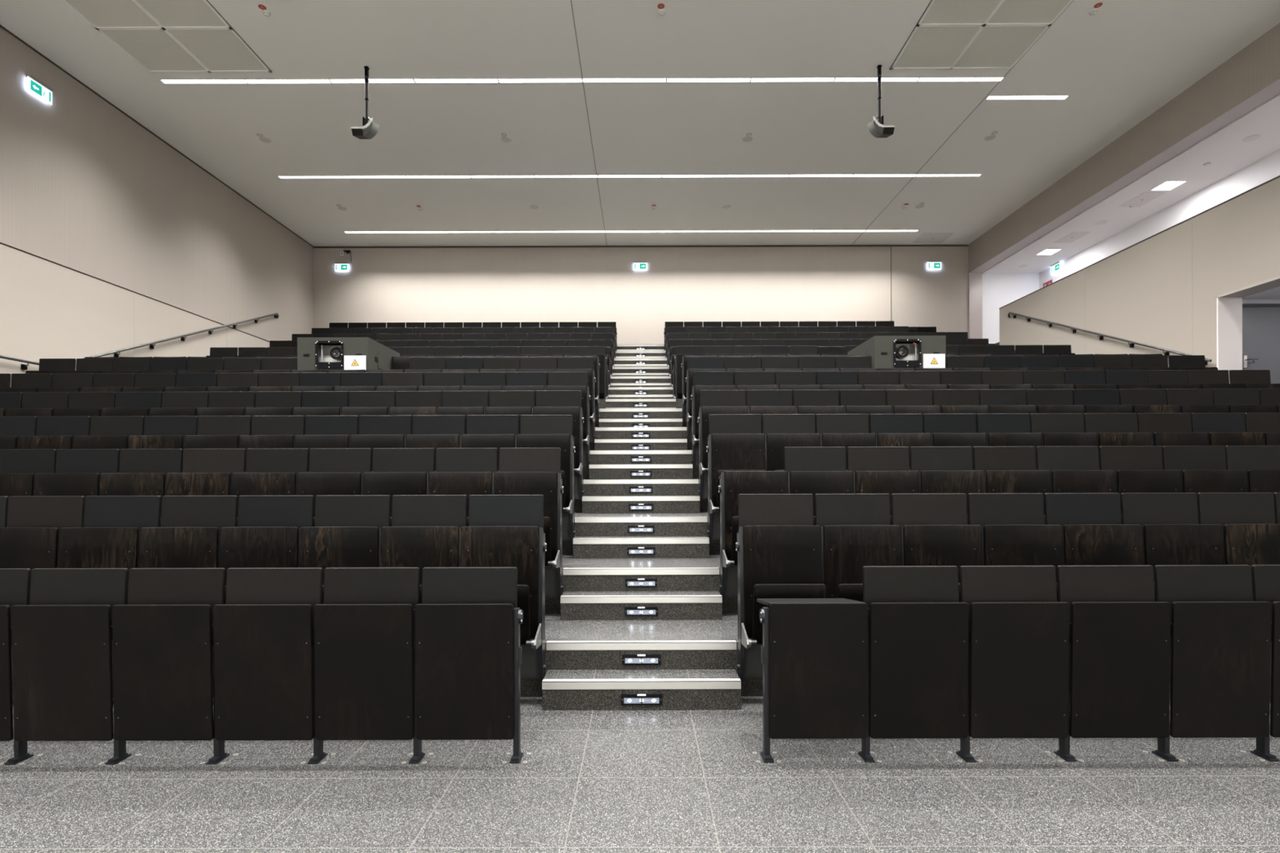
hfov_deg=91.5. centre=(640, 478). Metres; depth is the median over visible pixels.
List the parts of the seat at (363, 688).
leg, panel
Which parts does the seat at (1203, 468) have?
backrest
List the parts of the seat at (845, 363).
backrest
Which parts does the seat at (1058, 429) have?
backrest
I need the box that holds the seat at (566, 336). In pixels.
[549,333,570,346]
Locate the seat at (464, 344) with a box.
[452,340,474,347]
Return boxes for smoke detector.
[262,9,271,17]
[657,8,665,16]
[1088,8,1097,15]
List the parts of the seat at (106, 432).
backrest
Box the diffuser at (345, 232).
[345,231,396,232]
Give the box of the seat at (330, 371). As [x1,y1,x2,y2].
[328,369,365,386]
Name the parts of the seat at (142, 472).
backrest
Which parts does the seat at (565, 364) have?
backrest, panel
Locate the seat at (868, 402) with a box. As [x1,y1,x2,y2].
[840,389,893,433]
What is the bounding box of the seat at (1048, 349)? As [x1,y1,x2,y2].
[1043,345,1075,355]
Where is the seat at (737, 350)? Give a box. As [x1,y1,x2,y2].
[733,346,761,355]
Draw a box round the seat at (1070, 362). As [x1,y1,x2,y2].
[1057,355,1104,370]
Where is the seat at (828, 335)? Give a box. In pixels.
[817,332,839,346]
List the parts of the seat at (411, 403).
backrest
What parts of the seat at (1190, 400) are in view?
backrest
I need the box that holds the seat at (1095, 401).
[1072,388,1133,467]
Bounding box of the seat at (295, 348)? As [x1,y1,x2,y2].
[291,346,297,356]
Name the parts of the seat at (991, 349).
panel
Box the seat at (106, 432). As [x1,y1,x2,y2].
[71,416,143,495]
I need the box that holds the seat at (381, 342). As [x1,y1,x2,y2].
[375,340,383,345]
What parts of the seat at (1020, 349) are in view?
panel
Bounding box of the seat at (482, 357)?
[460,355,494,368]
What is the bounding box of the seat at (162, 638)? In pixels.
[98,568,225,764]
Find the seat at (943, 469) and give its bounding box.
[910,446,986,524]
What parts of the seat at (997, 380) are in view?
backrest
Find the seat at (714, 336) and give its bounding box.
[711,333,731,346]
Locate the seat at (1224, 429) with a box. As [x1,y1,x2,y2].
[1191,413,1265,470]
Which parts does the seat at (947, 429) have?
backrest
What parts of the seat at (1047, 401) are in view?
backrest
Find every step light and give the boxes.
[621,693,662,705]
[622,654,661,665]
[624,606,657,616]
[625,578,657,586]
[626,546,655,555]
[627,525,654,533]
[628,503,653,510]
[629,486,653,493]
[630,456,651,462]
[630,471,651,476]
[631,423,649,426]
[631,432,649,437]
[631,444,650,449]
[632,413,648,417]
[633,403,648,407]
[634,379,646,382]
[634,391,647,394]
[635,354,645,356]
[635,361,645,364]
[635,370,646,373]
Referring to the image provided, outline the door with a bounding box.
[1242,303,1279,383]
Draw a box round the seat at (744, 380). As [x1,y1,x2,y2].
[734,371,778,405]
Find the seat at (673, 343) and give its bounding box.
[668,339,691,376]
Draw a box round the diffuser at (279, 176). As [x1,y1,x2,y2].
[279,176,342,177]
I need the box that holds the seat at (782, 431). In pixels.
[762,413,822,471]
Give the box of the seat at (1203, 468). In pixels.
[1162,445,1248,561]
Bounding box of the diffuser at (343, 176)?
[342,176,406,177]
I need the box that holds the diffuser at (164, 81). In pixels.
[161,80,246,83]
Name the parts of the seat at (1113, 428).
backrest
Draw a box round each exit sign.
[26,75,53,104]
[334,262,348,271]
[633,261,647,270]
[927,260,941,269]
[1050,261,1062,274]
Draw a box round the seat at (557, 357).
[528,355,562,368]
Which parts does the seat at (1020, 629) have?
panel, leg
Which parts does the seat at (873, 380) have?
backrest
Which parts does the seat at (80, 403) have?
backrest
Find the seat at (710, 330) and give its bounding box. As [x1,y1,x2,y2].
[706,326,726,339]
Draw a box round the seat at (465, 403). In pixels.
[435,391,488,434]
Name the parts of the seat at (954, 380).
backrest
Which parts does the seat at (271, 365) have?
backrest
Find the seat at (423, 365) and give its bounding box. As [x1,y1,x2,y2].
[403,357,445,386]
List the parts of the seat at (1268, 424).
backrest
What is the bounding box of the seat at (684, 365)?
[681,355,718,422]
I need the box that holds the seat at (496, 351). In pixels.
[491,346,519,356]
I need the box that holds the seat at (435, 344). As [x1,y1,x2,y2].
[429,340,451,347]
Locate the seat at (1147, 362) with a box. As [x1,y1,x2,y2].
[1131,355,1180,379]
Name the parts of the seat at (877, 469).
backrest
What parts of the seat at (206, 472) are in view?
backrest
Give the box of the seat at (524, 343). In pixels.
[520,339,542,347]
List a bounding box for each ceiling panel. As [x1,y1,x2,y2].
[61,0,271,72]
[888,0,1073,69]
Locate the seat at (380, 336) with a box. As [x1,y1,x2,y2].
[377,333,399,340]
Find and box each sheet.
[344,355,365,369]
[923,353,945,368]
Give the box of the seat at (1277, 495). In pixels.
[1273,492,1279,524]
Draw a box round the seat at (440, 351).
[434,346,463,356]
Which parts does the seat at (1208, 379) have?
backrest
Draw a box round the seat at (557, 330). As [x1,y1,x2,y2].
[554,327,574,333]
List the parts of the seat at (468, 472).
backrest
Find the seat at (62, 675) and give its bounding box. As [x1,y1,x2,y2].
[0,568,128,764]
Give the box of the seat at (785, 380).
[775,371,821,405]
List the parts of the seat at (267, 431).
backrest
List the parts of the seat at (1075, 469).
backrest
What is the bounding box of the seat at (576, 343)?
[566,339,588,347]
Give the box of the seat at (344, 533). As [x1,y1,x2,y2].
[297,495,390,679]
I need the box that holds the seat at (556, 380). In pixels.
[544,372,590,468]
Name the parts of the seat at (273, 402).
backrest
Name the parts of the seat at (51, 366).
backrest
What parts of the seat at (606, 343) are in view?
backrest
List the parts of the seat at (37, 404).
backrest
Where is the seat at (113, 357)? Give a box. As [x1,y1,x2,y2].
[84,356,118,367]
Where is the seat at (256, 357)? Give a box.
[255,356,288,369]
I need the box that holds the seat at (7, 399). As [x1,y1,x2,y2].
[0,391,22,416]
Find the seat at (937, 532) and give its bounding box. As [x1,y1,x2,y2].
[891,493,985,657]
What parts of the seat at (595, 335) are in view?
backrest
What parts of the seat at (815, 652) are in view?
leg, panel, leg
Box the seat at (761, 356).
[752,355,786,368]
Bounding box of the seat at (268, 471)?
[229,448,308,527]
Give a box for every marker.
[257,4,266,9]
[657,3,664,8]
[1093,2,1102,8]
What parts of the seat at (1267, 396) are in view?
backrest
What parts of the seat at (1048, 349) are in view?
panel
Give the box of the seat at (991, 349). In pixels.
[986,345,1017,355]
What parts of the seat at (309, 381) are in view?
backrest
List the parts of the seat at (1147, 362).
backrest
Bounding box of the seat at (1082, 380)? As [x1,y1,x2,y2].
[1064,370,1117,389]
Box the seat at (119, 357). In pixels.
[118,356,152,370]
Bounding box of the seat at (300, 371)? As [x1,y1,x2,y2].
[289,369,328,385]
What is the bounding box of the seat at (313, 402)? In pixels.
[292,391,348,435]
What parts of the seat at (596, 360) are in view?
backrest, panel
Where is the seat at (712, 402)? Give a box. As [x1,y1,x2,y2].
[697,390,750,500]
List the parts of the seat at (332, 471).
backrest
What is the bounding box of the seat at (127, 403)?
[100,391,162,435]
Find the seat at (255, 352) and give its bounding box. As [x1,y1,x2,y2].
[234,346,266,357]
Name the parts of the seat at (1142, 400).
backrest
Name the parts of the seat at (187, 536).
folding seat, backrest, panel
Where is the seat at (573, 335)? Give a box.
[570,333,591,346]
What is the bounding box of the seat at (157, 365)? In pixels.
[138,358,186,386]
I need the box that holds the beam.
[968,22,1279,273]
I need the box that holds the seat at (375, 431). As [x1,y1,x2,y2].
[348,415,411,472]
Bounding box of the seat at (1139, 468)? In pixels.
[1099,445,1199,564]
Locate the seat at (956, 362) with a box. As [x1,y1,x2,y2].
[946,355,991,384]
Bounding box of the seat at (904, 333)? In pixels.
[903,332,924,335]
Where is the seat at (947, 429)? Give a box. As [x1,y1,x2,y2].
[923,413,988,470]
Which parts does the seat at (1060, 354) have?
backrest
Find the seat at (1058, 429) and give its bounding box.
[1030,413,1100,470]
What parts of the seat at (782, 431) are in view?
backrest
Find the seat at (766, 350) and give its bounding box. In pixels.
[760,346,790,355]
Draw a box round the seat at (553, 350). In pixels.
[548,346,576,355]
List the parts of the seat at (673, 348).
backrest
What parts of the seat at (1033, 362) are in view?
backrest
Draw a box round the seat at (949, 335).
[946,332,968,345]
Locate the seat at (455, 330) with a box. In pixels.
[453,327,473,340]
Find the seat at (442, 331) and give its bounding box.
[433,327,453,340]
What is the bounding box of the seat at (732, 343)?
[715,339,737,346]
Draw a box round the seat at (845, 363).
[835,355,877,384]
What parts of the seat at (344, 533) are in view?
panel, folding seat, backrest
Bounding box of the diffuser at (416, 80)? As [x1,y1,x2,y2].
[413,79,497,82]
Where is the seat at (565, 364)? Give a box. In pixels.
[554,356,595,444]
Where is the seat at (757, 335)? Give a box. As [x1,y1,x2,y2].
[753,332,776,346]
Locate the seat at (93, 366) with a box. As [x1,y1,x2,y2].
[63,358,113,382]
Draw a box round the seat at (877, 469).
[847,446,921,524]
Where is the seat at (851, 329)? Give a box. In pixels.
[848,326,868,338]
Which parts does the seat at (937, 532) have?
backrest, folding seat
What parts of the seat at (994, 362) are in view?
backrest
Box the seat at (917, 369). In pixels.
[915,368,953,384]
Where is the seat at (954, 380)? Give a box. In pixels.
[940,370,990,405]
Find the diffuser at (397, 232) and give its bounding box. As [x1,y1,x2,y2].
[397,231,448,232]
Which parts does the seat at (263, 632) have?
leg, panel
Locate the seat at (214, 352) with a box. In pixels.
[205,347,237,357]
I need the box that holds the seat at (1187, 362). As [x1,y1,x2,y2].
[1168,355,1217,383]
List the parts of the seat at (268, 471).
backrest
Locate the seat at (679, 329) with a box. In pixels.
[665,326,685,358]
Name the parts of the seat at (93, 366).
backrest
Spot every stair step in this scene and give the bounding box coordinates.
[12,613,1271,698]
[542,669,741,710]
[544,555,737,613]
[560,591,722,620]
[573,536,709,558]
[582,495,699,513]
[589,463,693,479]
[594,439,687,450]
[599,418,682,426]
[605,407,675,408]
[608,394,673,399]
[610,382,671,386]
[612,373,668,376]
[613,364,666,366]
[615,355,665,358]
[617,349,664,351]
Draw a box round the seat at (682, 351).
[674,346,704,399]
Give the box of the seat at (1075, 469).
[1035,446,1122,551]
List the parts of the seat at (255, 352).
panel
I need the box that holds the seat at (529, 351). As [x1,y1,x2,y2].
[520,346,548,356]
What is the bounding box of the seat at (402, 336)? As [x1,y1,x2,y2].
[399,333,420,346]
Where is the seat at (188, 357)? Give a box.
[186,356,221,370]
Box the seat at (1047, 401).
[1026,389,1085,432]
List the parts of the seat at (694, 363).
panel, backrest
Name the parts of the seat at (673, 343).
backrest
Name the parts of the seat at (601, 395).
folding seat, backrest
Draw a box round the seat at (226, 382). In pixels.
[206,373,258,408]
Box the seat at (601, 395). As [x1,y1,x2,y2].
[599,355,608,399]
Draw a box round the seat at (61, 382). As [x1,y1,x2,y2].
[37,373,93,408]
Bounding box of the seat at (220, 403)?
[195,391,255,435]
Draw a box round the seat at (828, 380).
[817,371,863,405]
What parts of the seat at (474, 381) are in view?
backrest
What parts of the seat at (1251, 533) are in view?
backrest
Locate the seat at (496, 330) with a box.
[493,327,513,338]
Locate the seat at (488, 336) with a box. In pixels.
[483,333,506,346]
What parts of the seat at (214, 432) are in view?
backrest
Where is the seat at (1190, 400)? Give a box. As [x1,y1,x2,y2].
[1165,388,1229,427]
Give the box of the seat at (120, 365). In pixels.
[101,358,150,386]
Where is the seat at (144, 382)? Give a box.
[121,373,176,405]
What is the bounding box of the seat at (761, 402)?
[746,390,797,433]
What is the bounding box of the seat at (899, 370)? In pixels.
[877,368,915,384]
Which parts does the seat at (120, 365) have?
backrest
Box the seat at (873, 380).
[857,370,906,405]
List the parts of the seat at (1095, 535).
panel, backrest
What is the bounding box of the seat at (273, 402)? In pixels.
[244,391,302,435]
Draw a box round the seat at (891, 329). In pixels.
[888,326,908,333]
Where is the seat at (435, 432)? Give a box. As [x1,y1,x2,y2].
[404,415,465,471]
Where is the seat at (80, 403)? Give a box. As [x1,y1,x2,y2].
[52,391,115,431]
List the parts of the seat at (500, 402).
backrest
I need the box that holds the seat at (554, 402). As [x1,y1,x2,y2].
[531,390,583,501]
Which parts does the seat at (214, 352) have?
panel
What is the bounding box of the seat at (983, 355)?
[957,354,991,368]
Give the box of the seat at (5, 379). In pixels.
[0,373,11,387]
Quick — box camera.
[343,250,351,262]
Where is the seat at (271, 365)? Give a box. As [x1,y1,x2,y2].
[252,357,297,386]
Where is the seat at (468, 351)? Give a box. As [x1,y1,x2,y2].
[462,346,491,355]
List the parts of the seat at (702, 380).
panel, backrest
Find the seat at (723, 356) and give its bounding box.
[718,355,752,368]
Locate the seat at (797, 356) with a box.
[786,355,821,368]
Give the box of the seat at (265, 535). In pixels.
[212,495,314,645]
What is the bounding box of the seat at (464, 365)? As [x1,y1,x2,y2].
[441,357,482,386]
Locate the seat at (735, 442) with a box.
[706,414,767,542]
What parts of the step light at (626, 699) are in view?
number plate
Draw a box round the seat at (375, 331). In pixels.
[372,328,391,340]
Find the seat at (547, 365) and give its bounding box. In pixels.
[516,356,556,385]
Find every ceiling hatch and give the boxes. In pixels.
[912,232,954,243]
[1053,231,1090,243]
[1119,191,1166,207]
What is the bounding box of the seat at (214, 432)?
[181,415,251,472]
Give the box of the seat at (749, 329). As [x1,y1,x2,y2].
[746,326,767,334]
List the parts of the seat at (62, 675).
leg, panel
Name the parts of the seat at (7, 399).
backrest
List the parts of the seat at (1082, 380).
backrest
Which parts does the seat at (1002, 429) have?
backrest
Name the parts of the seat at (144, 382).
backrest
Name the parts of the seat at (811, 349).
panel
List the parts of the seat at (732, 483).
panel, folding seat, backrest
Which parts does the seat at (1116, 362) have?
backrest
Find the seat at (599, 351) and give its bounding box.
[576,346,606,399]
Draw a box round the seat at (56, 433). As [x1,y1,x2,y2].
[16,416,90,471]
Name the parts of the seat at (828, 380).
backrest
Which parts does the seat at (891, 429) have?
backrest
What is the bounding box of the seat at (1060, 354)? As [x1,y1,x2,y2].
[1060,354,1094,367]
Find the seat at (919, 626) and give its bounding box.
[862,565,982,762]
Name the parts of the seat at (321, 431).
backrest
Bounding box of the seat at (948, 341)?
[946,338,965,345]
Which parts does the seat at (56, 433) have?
backrest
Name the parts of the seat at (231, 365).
backrest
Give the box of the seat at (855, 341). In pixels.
[852,338,869,345]
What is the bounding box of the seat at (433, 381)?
[417,372,464,407]
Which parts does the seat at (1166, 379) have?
backrest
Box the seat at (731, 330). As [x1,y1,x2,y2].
[727,326,746,339]
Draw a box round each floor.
[0,694,1279,852]
[562,511,719,555]
[573,479,707,512]
[582,449,698,479]
[589,426,692,450]
[595,408,686,426]
[599,398,682,408]
[608,386,673,395]
[610,376,671,382]
[612,366,668,373]
[613,358,666,364]
[615,350,1015,356]
[617,343,995,349]
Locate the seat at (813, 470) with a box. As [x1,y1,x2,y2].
[784,446,855,525]
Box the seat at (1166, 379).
[1146,369,1201,401]
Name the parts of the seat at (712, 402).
panel, folding seat, backrest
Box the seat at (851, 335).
[839,332,860,345]
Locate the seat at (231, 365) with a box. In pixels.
[214,358,261,386]
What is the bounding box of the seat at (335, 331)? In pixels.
[331,328,351,333]
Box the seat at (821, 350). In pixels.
[817,346,841,354]
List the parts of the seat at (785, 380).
backrest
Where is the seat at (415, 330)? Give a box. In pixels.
[413,327,432,333]
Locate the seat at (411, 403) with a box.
[387,391,441,434]
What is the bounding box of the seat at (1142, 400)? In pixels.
[1119,388,1181,432]
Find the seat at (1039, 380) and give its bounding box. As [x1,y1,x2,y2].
[1022,370,1075,404]
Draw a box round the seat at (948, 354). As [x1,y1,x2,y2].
[946,354,957,368]
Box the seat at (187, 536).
[126,495,237,675]
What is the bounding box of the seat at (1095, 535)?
[1044,493,1155,676]
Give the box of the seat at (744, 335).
[732,332,754,346]
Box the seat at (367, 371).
[365,369,403,386]
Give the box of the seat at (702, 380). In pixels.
[690,371,737,468]
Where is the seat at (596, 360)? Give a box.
[562,355,599,423]
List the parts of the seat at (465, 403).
backrest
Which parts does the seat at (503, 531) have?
backrest, folding seat, panel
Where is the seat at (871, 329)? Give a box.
[868,326,888,335]
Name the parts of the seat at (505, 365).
backrest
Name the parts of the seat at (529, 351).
panel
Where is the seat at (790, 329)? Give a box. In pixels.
[787,326,807,338]
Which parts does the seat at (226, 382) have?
backrest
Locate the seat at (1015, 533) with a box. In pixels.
[968,493,1071,643]
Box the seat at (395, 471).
[360,448,434,526]
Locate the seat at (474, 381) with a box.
[460,372,505,406]
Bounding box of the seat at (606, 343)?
[589,339,613,376]
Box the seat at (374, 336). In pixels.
[355,333,377,340]
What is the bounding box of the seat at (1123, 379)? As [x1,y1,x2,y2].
[1105,370,1159,404]
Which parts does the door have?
handle, frame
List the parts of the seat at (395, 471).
backrest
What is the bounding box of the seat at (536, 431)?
[515,414,575,542]
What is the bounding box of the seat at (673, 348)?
[670,346,676,386]
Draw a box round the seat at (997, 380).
[982,370,1032,405]
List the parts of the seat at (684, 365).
panel, backrest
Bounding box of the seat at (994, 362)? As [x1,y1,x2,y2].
[983,355,1029,384]
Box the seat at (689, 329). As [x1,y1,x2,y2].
[686,326,706,333]
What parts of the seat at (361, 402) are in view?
backrest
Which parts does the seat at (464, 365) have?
backrest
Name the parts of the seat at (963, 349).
panel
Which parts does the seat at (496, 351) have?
panel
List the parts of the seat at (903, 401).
backrest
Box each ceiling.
[0,0,1279,246]
[982,93,1279,274]
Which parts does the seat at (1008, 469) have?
backrest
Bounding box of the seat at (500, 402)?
[484,391,534,434]
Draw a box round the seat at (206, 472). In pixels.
[160,448,245,527]
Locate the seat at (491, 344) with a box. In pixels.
[475,340,497,347]
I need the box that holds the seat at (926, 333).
[924,332,946,335]
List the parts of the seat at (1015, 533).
backrest, folding seat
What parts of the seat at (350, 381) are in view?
backrest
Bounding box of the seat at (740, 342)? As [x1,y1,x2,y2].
[737,339,760,346]
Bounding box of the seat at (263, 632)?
[200,567,322,764]
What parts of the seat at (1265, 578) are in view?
panel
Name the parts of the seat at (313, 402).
backrest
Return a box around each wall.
[0,24,968,344]
[0,26,313,380]
[982,149,1279,343]
[999,175,1279,376]
[1242,286,1279,303]
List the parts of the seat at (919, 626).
panel, leg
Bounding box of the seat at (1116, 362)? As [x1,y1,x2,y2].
[1093,355,1142,384]
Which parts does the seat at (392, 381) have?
backrest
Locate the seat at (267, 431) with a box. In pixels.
[237,415,304,472]
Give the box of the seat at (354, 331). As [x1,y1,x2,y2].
[351,328,372,335]
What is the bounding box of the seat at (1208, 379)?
[1187,369,1244,398]
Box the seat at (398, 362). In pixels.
[391,355,426,369]
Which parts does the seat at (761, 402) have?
backrest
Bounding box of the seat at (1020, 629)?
[960,565,1084,762]
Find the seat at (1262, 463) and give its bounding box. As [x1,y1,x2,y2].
[1225,445,1279,524]
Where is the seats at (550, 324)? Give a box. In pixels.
[328,321,617,351]
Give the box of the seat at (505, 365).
[479,357,519,386]
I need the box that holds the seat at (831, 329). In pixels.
[827,326,848,332]
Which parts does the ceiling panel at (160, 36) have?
panel, panel, panel, panel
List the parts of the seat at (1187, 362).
backrest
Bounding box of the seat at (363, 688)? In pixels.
[300,567,419,764]
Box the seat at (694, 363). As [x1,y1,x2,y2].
[685,356,726,443]
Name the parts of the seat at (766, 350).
panel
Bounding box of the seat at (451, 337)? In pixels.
[442,333,462,346]
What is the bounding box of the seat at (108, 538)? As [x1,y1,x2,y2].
[56,495,160,679]
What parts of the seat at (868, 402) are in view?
backrest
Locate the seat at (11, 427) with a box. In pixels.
[0,416,36,448]
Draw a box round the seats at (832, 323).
[663,320,936,351]
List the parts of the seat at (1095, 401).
backrest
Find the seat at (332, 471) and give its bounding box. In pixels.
[294,448,371,526]
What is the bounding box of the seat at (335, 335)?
[334,333,355,337]
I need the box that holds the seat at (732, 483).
[718,471,790,599]
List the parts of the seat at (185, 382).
backrest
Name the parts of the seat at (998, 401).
backrest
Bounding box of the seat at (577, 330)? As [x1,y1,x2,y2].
[574,327,594,339]
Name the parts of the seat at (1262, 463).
backrest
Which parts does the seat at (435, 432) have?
backrest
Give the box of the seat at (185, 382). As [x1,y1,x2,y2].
[164,373,217,391]
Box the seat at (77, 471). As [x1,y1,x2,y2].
[32,448,119,563]
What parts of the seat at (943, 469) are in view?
backrest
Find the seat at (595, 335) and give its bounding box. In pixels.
[592,333,614,366]
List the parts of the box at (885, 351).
door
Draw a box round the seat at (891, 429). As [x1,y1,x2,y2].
[869,413,933,471]
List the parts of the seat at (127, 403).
backrest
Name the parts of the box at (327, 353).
door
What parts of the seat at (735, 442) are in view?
panel, backrest, folding seat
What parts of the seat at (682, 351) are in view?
leg, panel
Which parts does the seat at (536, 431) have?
backrest, folding seat, panel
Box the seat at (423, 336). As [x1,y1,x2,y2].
[420,333,441,346]
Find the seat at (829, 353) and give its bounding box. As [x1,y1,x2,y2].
[818,353,847,355]
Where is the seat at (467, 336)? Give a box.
[463,333,484,346]
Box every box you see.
[297,337,399,370]
[847,335,946,368]
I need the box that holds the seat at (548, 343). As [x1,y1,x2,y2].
[543,339,565,347]
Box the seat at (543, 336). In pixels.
[528,333,548,346]
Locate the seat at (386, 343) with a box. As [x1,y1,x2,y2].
[383,340,406,346]
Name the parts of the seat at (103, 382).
backrest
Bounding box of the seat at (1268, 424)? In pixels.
[1244,413,1279,445]
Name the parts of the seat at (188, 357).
backrest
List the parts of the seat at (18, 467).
backrest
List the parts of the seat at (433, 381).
backrest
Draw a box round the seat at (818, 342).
[806,338,831,354]
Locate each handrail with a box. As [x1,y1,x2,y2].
[0,355,39,369]
[91,312,279,357]
[1008,311,1212,364]
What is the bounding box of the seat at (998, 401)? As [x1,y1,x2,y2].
[979,389,1037,432]
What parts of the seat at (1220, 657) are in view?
panel, leg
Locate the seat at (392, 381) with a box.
[375,372,423,407]
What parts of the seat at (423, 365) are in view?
backrest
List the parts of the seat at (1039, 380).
backrest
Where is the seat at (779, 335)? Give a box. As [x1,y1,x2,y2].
[774,332,795,346]
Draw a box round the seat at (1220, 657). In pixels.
[1154,564,1279,761]
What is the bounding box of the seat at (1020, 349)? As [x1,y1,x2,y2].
[1014,345,1046,355]
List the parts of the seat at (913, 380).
backrest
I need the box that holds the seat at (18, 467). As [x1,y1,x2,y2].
[0,448,56,525]
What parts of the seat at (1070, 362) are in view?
backrest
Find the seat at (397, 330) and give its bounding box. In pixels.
[392,327,412,340]
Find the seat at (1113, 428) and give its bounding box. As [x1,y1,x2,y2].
[1084,413,1163,470]
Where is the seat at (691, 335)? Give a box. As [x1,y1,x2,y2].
[688,333,710,346]
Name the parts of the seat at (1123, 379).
backrest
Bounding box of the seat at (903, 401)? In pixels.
[886,389,942,433]
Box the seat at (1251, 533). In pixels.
[1197,492,1279,675]
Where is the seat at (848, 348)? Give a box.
[845,345,858,354]
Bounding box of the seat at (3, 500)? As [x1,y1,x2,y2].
[0,496,8,527]
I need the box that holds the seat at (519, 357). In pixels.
[494,355,528,368]
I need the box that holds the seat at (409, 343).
[406,340,429,347]
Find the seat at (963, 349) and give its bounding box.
[958,345,989,355]
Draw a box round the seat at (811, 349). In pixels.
[789,345,818,355]
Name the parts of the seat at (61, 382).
backrest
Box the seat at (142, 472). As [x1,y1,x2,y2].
[83,448,182,568]
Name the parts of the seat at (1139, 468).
backrest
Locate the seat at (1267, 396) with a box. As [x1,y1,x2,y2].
[1258,388,1279,413]
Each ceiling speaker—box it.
[258,137,271,142]
[337,206,346,210]
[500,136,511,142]
[529,205,537,209]
[721,204,730,208]
[742,136,752,142]
[915,204,924,208]
[983,134,995,140]
[1017,264,1027,267]
[1095,220,1107,225]
[1242,134,1261,142]
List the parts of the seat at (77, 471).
backrest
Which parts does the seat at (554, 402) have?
backrest, folding seat, panel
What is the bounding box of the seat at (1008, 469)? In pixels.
[973,446,1052,524]
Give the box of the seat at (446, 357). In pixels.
[426,355,460,369]
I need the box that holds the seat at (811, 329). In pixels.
[808,326,827,338]
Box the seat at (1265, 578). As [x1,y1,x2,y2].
[1251,564,1279,737]
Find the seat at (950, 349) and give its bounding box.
[946,345,960,355]
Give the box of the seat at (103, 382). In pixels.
[79,373,134,402]
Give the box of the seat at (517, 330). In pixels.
[514,327,533,339]
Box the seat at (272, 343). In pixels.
[266,340,292,348]
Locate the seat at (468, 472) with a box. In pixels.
[426,448,497,526]
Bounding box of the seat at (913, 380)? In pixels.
[899,370,948,405]
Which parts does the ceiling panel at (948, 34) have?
panel, panel, panel, panel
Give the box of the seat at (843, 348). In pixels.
[842,346,845,353]
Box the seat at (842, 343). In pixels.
[829,338,851,353]
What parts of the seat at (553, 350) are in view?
panel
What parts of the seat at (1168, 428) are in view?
backrest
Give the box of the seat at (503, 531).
[457,494,546,683]
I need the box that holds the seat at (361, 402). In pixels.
[339,391,395,435]
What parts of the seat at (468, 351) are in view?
panel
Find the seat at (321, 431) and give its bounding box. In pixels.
[293,415,358,472]
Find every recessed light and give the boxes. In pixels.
[160,79,248,84]
[244,78,331,84]
[277,175,343,178]
[328,78,415,83]
[342,175,407,178]
[344,231,397,233]
[396,231,448,233]
[405,175,471,177]
[413,78,498,83]
[448,231,501,232]
[470,174,534,177]
[497,77,582,83]
[501,231,553,232]
[533,174,597,177]
[553,230,605,232]
[582,77,666,82]
[597,174,661,177]
[605,230,657,232]
[657,230,709,232]
[662,174,725,177]
[666,77,751,82]
[709,230,761,231]
[725,173,789,177]
[750,76,835,82]
[761,230,813,231]
[788,173,853,177]
[813,230,866,231]
[833,76,919,81]
[852,173,917,177]
[865,229,918,231]
[915,173,981,177]
[917,76,1004,81]
[985,94,1069,99]
[1036,248,1061,254]
[1151,180,1186,190]
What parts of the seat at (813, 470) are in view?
backrest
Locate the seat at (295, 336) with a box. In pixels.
[291,333,312,341]
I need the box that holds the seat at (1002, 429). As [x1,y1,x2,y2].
[977,413,1044,470]
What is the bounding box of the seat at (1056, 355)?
[1026,354,1060,367]
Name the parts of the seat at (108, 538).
backrest, panel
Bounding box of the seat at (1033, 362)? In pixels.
[1020,355,1066,383]
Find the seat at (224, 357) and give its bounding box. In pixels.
[221,356,255,369]
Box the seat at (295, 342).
[292,340,297,347]
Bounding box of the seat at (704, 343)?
[692,339,714,346]
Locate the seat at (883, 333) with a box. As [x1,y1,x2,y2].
[882,332,903,335]
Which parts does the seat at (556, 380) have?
backrest, panel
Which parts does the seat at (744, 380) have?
backrest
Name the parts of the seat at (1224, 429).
backrest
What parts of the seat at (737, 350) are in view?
panel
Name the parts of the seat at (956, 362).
backrest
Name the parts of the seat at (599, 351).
panel, leg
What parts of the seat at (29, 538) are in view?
panel, backrest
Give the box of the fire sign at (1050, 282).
[1043,279,1052,287]
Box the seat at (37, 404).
[4,391,68,433]
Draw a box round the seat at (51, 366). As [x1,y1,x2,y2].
[25,358,75,386]
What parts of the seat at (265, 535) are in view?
folding seat, backrest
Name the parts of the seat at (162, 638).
leg, panel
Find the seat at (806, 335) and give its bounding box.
[796,332,817,346]
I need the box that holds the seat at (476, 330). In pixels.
[473,327,493,333]
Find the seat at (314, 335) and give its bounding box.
[313,333,334,337]
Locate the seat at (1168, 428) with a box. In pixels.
[1137,413,1209,468]
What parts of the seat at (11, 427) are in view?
backrest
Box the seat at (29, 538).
[0,496,84,671]
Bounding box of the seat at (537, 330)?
[534,327,554,339]
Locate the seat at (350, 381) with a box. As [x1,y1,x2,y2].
[333,372,382,407]
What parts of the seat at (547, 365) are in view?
backrest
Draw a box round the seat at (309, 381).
[290,372,341,407]
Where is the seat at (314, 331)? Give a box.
[311,328,331,337]
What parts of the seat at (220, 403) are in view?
backrest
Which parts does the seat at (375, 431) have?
backrest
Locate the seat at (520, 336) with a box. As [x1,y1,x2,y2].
[505,333,527,346]
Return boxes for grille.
[351,128,368,139]
[877,127,894,137]
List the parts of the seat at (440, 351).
panel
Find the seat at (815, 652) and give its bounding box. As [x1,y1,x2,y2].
[752,598,881,763]

